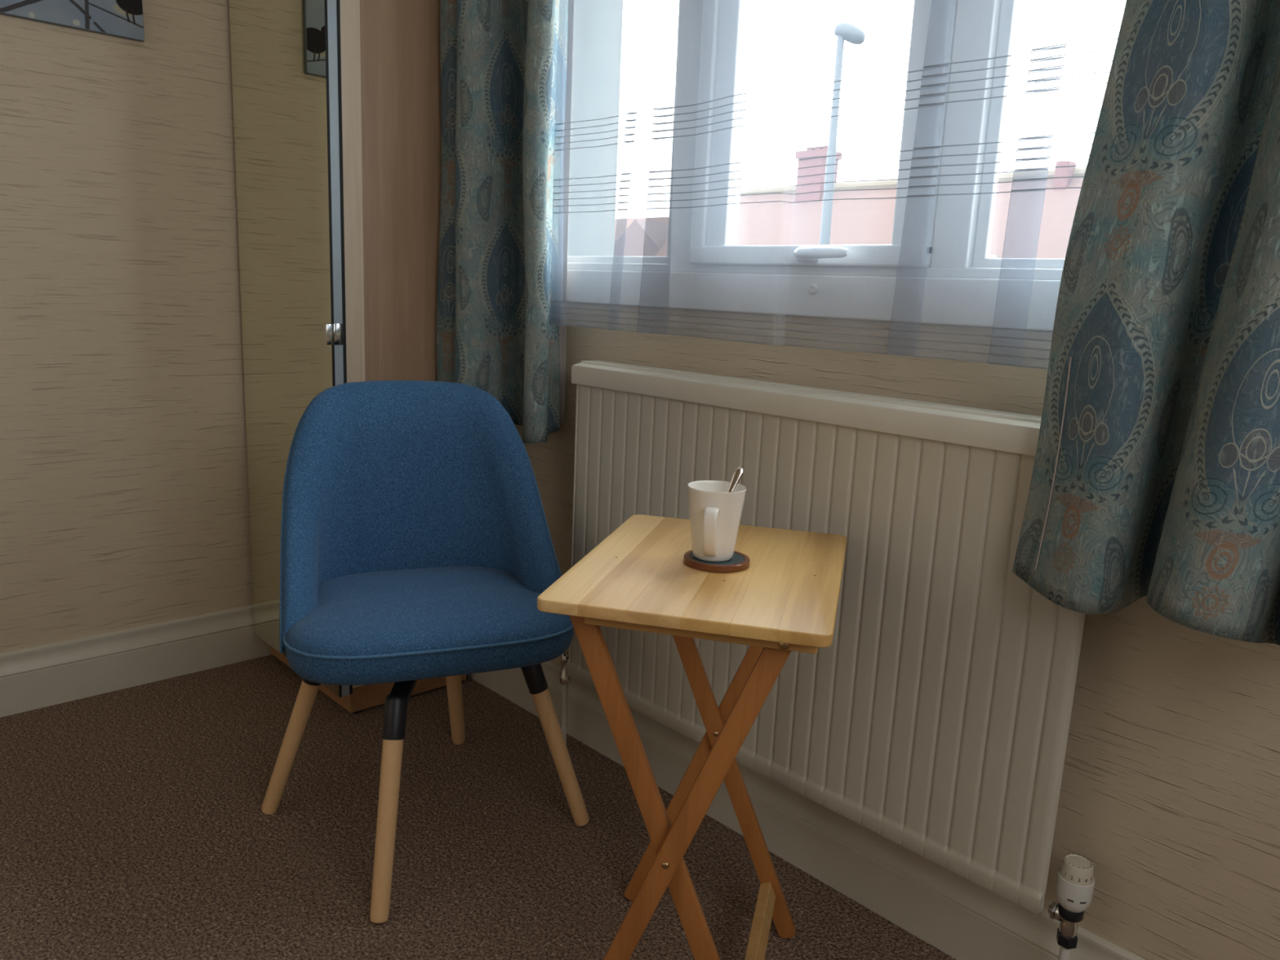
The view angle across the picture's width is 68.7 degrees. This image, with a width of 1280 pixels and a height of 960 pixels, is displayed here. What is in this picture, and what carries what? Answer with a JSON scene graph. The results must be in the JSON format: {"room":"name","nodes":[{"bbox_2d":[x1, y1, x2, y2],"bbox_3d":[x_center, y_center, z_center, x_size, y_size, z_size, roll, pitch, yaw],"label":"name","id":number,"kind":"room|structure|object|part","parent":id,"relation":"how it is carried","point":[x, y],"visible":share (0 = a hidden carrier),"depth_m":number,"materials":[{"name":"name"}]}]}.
{"room":"bedroom","nodes":[
{"label":"bedroom","id":0,"kind":"room"},
{"bbox_2d":[0,0,253,653],"bbox_3d":[-2.042,-0.547,1.866,3.780,2.400,0.250,-8,16,-43],"label":"wall","id":1,"kind":"structure","parent":0,"point":[124,495],"depth_m":2.40,"materials":[{"name":"paper"}]},
{"bbox_2d":[0,0,144,41],"bbox_3d":[-1.495,-1.233,2.035,0.748,0.376,0.018,-8,16,-43],"label":"picture","id":2,"kind":"object","parent":1,"relation":"attached to","point":[123,19],"visible":1,"depth_m":2.23},
{"bbox_2d":[0,604,272,717],"bbox_3d":[-2.034,0.577,1.957,3.281,0.162,0.020,-8,16,-43],"label":"baseboard","id":3,"kind":"structure","parent":1,"relation":"attached to","point":[34,677],"depth_m":2.54,"materials":[{"name":"white wood"}]},
{"bbox_2d":[0,654,955,959],"bbox_3d":[-0.763,1.024,0.732,3.780,0.120,4.150,-8,16,-43],"label":"floor","id":4,"kind":"structure","parent":0,"point":[134,825],"depth_m":1.89,"materials":[{"name":"carpet"}]},
{"bbox_2d":[228,0,466,713],"bbox_3d":[-0.764,-0.550,2.495,0.416,2.268,0.561,-8,16,-43],"label":"wardrobe","id":5,"kind":"object","parent":4,"relation":"on","point":[336,104],"visible":0.69,"depth_m":2.30,"materials":[{"name":"brown wood"}]},
{"bbox_2d":[228,0,339,696],"bbox_3d":[-0.903,-0.555,2.362,0.004,2.158,0.554,-8,16,-43],"label":"mirror","id":6,"kind":"object","parent":5,"relation":"attached to","point":[283,64],"depth_m":2.35,"materials":[{"name":"silver mirror"}]},
{"bbox_3d":[-0.722,-0.344,2.205,0.042,0.050,0.020,-8,16,-43],"label":"handle","id":7,"kind":"part","parent":5,"relation":"part of","materials":[{"name":"silver metal"}]},
{"bbox_3d":[-0.893,-0.556,2.372,0.022,2.162,0.556,-8,16,-43],"label":"door","id":8,"kind":"part","parent":5,"relation":"part of","materials":[{"name":"grey metal"}]},
{"bbox_3d":[-0.702,-0.528,2.256,0.055,2.175,0.050,-8,16,-43],"label":"corner post","id":9,"kind":"part","parent":5,"relation":"part of","materials":[{"name":"brown wood"}]},
{"bbox_3d":[-0.563,-0.544,2.366,0.299,2.175,0.015,-8,16,-43],"label":"panel","id":10,"kind":"part","parent":5,"relation":"part of","materials":[{"name":"brown wood"}]},
{"bbox_2d":[261,380,589,923],"bbox_3d":[-0.448,0.279,1.909,0.600,0.907,0.600,-8,16,-43],"label":"tub chair","id":11,"kind":"object","parent":4,"relation":"on","point":[416,543],"visible":0.91,"depth_m":1.96,"materials":[{"name":"blue fabric"}]},
{"bbox_3d":[-0.732,0.558,1.966,0.132,0.314,0.037,2,11,-2],"label":"leg","id":12,"kind":"part","parent":11,"relation":"part of","materials":[{"name":"brown wood"}]},
{"bbox_2d":[302,677,321,685],"bbox_3d":[-0.665,0.380,1.932,0.060,0.086,0.041,2,11,-2],"label":"socket","id":13,"kind":"object","parent":11,"relation":"attached to","point":[304,682],"depth_m":1.92,"materials":[{"name":"black metal"}]},
{"bbox_3d":[-0.456,0.625,1.691,0.037,0.314,0.134,2,11,0],"label":"leg","id":14,"kind":"part","parent":11,"relation":"part of","materials":[{"name":"brown wood"}]},
{"bbox_2d":[382,693,408,740],"bbox_3d":[-0.448,0.433,1.713,0.041,0.086,0.061,2,11,-1],"label":"socket","id":15,"kind":"object","parent":11,"relation":"attached to","point":[395,704],"depth_m":1.70,"materials":[{"name":"black metal"}]},
{"bbox_3d":[-0.444,0.380,1.791,0.036,0.048,0.159,3,11,1],"label":"arm","id":16,"kind":"part","parent":11,"relation":"part of"},
{"bbox_3d":[-0.461,0.056,1.949,0.557,0.487,0.401,-2,12,-22],"label":"backrest","id":17,"kind":"part","parent":11,"relation":"part of","materials":[{"name":"blue fabric"}]},
{"bbox_2d":[285,565,572,656],"bbox_3d":[-0.427,0.240,1.882,0.539,0.042,0.464,-2,12,-22],"label":"seat cushion","id":18,"kind":"object","parent":11,"relation":"on","point":[350,611],"depth_m":1.76,"materials":[{"name":"blue fabric"}]},
{"bbox_3d":[-0.447,0.512,2.256,0.037,0.314,0.135,2,11,-1],"label":"leg","id":19,"kind":"part","parent":11,"relation":"part of","materials":[{"name":"brown wood"}]},
{"bbox_2d":[520,663,547,694],"bbox_3d":[-0.220,0.398,1.937,0.061,0.086,0.041,2,11,-2],"label":"socket","id":20,"kind":"object","parent":11,"relation":"attached to","point":[534,675],"depth_m":1.92,"materials":[{"name":"black metal"}]},
{"bbox_3d":[-0.168,0.581,1.975,0.133,0.314,0.037,2,11,-2],"label":"leg","id":21,"kind":"part","parent":11,"relation":"part of","materials":[{"name":"brown wood"}]},
{"bbox_2d":[537,514,846,959],"bbox_3d":[0.089,0.480,1.431,0.366,0.737,0.494,5,12,13],"label":"folding table","id":22,"kind":"object","parent":4,"relation":"on","point":[637,578],"visible":0.96,"depth_m":1.26,"materials":[{"name":"brown wood"}]},
{"bbox_3d":[0.045,0.523,1.272,0.314,0.712,0.016,5,12,13],"label":"leg","id":23,"kind":"part","parent":22,"relation":"part of","materials":[{"name":"orange wood"}]},
{"bbox_3d":[0.132,0.450,1.654,0.299,0.711,0.016,5,12,13],"label":"leg","id":24,"kind":"part","parent":22,"relation":"part of","materials":[{"name":"orange wood"}]},
{"bbox_3d":[0.029,0.525,1.258,0.299,0.711,0.016,5,12,13],"label":"leg","id":25,"kind":"part","parent":22,"relation":"part of","materials":[{"name":"orange wood"}]},
{"bbox_3d":[0.073,0.185,1.166,0.294,0.022,0.015,5,12,13],"label":"rail","id":26,"kind":"part","parent":22,"relation":"part of","materials":[{"name":"brown wood"}]},
{"bbox_2d":[683,550,750,573],"bbox_3d":[0.111,0.116,1.353,0.096,0.010,0.096,-8,16,-43],"label":"coaster","id":27,"kind":"object","parent":22,"relation":"on","point":[740,562],"visible":0.75,"depth_m":1.32,"materials":[{"name":"brown wood"}]},
{"bbox_2d":[687,480,746,561],"bbox_3d":[0.102,0.061,1.335,0.100,0.104,0.087,-8,16,-43],"label":"mug","id":28,"kind":"object","parent":27,"relation":"on","point":[715,513],"visible":0.99,"depth_m":1.31,"materials":[{"name":"white ceramic"}]},
{"bbox_3d":[0.098,0.074,1.296,0.020,0.076,0.037,4,12,9],"label":"handle","id":29,"kind":"part","parent":28,"relation":"part of","materials":[{"name":"white ceramic"}]},
{"bbox_2d":[727,466,743,492],"bbox_3d":[0.118,0.043,1.341,0.064,0.122,0.012,-4,13,-28],"label":"teaspoon","id":30,"kind":"object","parent":28,"relation":"in","point":[739,472],"visible":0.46,"depth_m":1.34,"materials":[{"name":"silver metal"}]},
{"bbox_3d":[0.139,0.454,1.635,0.314,0.712,0.016,5,12,13],"label":"leg","id":31,"kind":"part","parent":22,"relation":"part of","materials":[{"name":"orange wood"}]},
{"bbox_2d":[515,0,1279,959],"bbox_3d":[0.583,-0.388,1.651,0.280,2.400,3.700,-8,16,-43],"label":"wall","id":32,"kind":"structure","parent":0,"point":[1170,788],"depth_m":1.44,"materials":[{"name":"paper"}]},
{"bbox_2d":[466,660,1145,959],"bbox_3d":[0.425,0.724,1.770,0.020,0.162,3.700,-8,16,-43],"label":"baseboard","id":33,"kind":"structure","parent":32,"relation":"attached to","point":[962,919],"depth_m":1.78,"materials":[{"name":"white wood"}]},
{"bbox_2d":[566,0,1065,331],"bbox_3d":[0.346,-0.804,1.671,0.181,1.010,1.755,-8,16,-43],"label":"window","id":34,"kind":"structure","parent":32,"relation":"in","point":[713,36],"depth_m":1.61,"materials":[{"name":"white plastic"}]},
{"bbox_3d":[0.320,-0.402,1.663,0.048,0.026,0.126,-8,16,-43],"label":"handle","id":35,"kind":"part","parent":34,"relation":"part of","materials":[{"name":"white plastic"}]},
{"bbox_3d":[0.326,-0.826,1.673,0.063,0.868,0.538,-8,16,-43],"label":"casement sash","id":36,"kind":"part","parent":34,"relation":"part of","materials":[{"name":"white plastic"}]},
{"bbox_2d":[565,360,1085,915],"bbox_3d":[0.269,0.192,1.780,0.122,0.742,1.142,-8,16,-43],"label":"radiator","id":37,"kind":"object","parent":32,"relation":"attached to","point":[935,716],"visible":0.8,"depth_m":1.56,"materials":[{"name":"metal"}]},
{"bbox_2d":[559,651,571,745],"bbox_3d":[-0.171,0.547,2.295,0.028,0.249,0.072,-8,16,-43],"label":"valve","id":38,"kind":"object","parent":37,"relation":"attached to","point":[565,680],"visible":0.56,"depth_m":2.30,"materials":[{"name":"silver metal"}]},
{"bbox_3d":[0.239,0.213,1.757,0.011,0.704,1.134,-8,16,-43],"label":"water panel","id":39,"kind":"part","parent":37,"relation":"part of","materials":[{"name":"metal"}]},
{"bbox_2d":[1048,853,1094,959],"bbox_3d":[0.650,0.724,1.439,0.051,0.311,0.056,-8,16,-43],"label":"valve","id":40,"kind":"object","parent":37,"relation":"attached to","point":[1075,882],"visible":1,"depth_m":1.41,"materials":[{"name":"plastic"}]},
{"bbox_3d":[0.302,-1.343,1.415,0.250,0.040,2.180,-8,16,-43],"label":"rail","id":41,"kind":"object","parent":32,"relation":"attached to","visible":0},
{"bbox_2d":[436,0,574,443],"bbox_3d":[-0.335,-0.798,2.188,0.203,1.388,0.440,-8,16,-43],"label":"curtain","id":42,"kind":"object","parent":41,"relation":"hanging from","point":[501,77],"visible":0.94,"depth_m":2.17,"materials":[{"name":"teal fabric"}]},
{"bbox_2d":[550,0,1117,368],"bbox_3d":[0.259,-0.793,1.599,0.034,1.114,1.297,-8,16,-43],"label":"curtain","id":43,"kind":"object","parent":41,"relation":"hanging from","point":[559,307],"visible":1,"depth_m":1.54,"materials":[{"name":"white fabric"}]},
{"bbox_2d":[1012,0,1279,645],"bbox_3d":[0.758,-0.491,1.010,0.173,1.431,0.568,-8,16,-43],"label":"curtain","id":44,"kind":"object","parent":41,"relation":"hanging from","point":[1156,474],"visible":1,"depth_m":1.14,"materials":[{"name":"teal fabric"}]},
{"label":"outside","id":45,"kind":"structure","parent":0,"visible":0},
{"bbox_3d":[21.670,-1.934,38.330,79.000,0.200,100.000,-8,16,-43],"label":"ground","id":46,"kind":"structure","parent":45,"visible":0},
{"bbox_2d":[613,217,668,256],"bbox_3d":[-3.704,-6.496,36.864,6.600,7.120,21.800,-8,16,-43],"label":"house","id":47,"kind":"structure","parent":46,"relation":"on","point":[655,233],"depth_m":28.45,"materials":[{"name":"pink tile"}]},
{"bbox_2d":[819,22,865,244],"bbox_3d":[2.720,-2.207,13.758,0.444,8.379,0.280,2,11,-2],"label":"street lamp","id":48,"kind":"object","parent":46,"relation":"on","point":[848,32],"visible":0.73,"depth_m":13.15,"materials":[{"name":"white metal"}]},
{"bbox_2d":[654,145,1086,258],"bbox_3d":[11.886,-2.863,18.439,9.600,8.610,29.500,-8,16,-43],"label":"house","id":49,"kind":"structure","parent":46,"relation":"on","point":[854,221],"depth_m":23.21,"materials":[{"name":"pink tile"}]},
{"bbox_2d":[806,146,814,150],"bbox_3d":[4.614,-8.885,25.262,0.260,0.130,0.260,-8,16,-43],"label":"chimney pot","id":50,"kind":"object","parent":49,"relation":"on","point":[808,148],"depth_m":25.16,"materials":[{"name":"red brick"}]},
{"bbox_2d":[813,146,822,149],"bbox_3d":[4.791,-8.840,25.078,0.260,0.130,0.260,-8,16,-43],"label":"chimney pot","id":51,"kind":"object","parent":49,"relation":"on","point":[816,147],"depth_m":24.97,"materials":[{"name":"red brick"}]},
{"bbox_2d":[822,145,828,149],"bbox_3d":[4.969,-8.795,24.893,0.260,0.130,0.260,-8,16,-43],"label":"chimney pot","id":52,"kind":"object","parent":49,"relation":"on","point":[825,147],"depth_m":24.80,"materials":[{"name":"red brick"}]}
]}

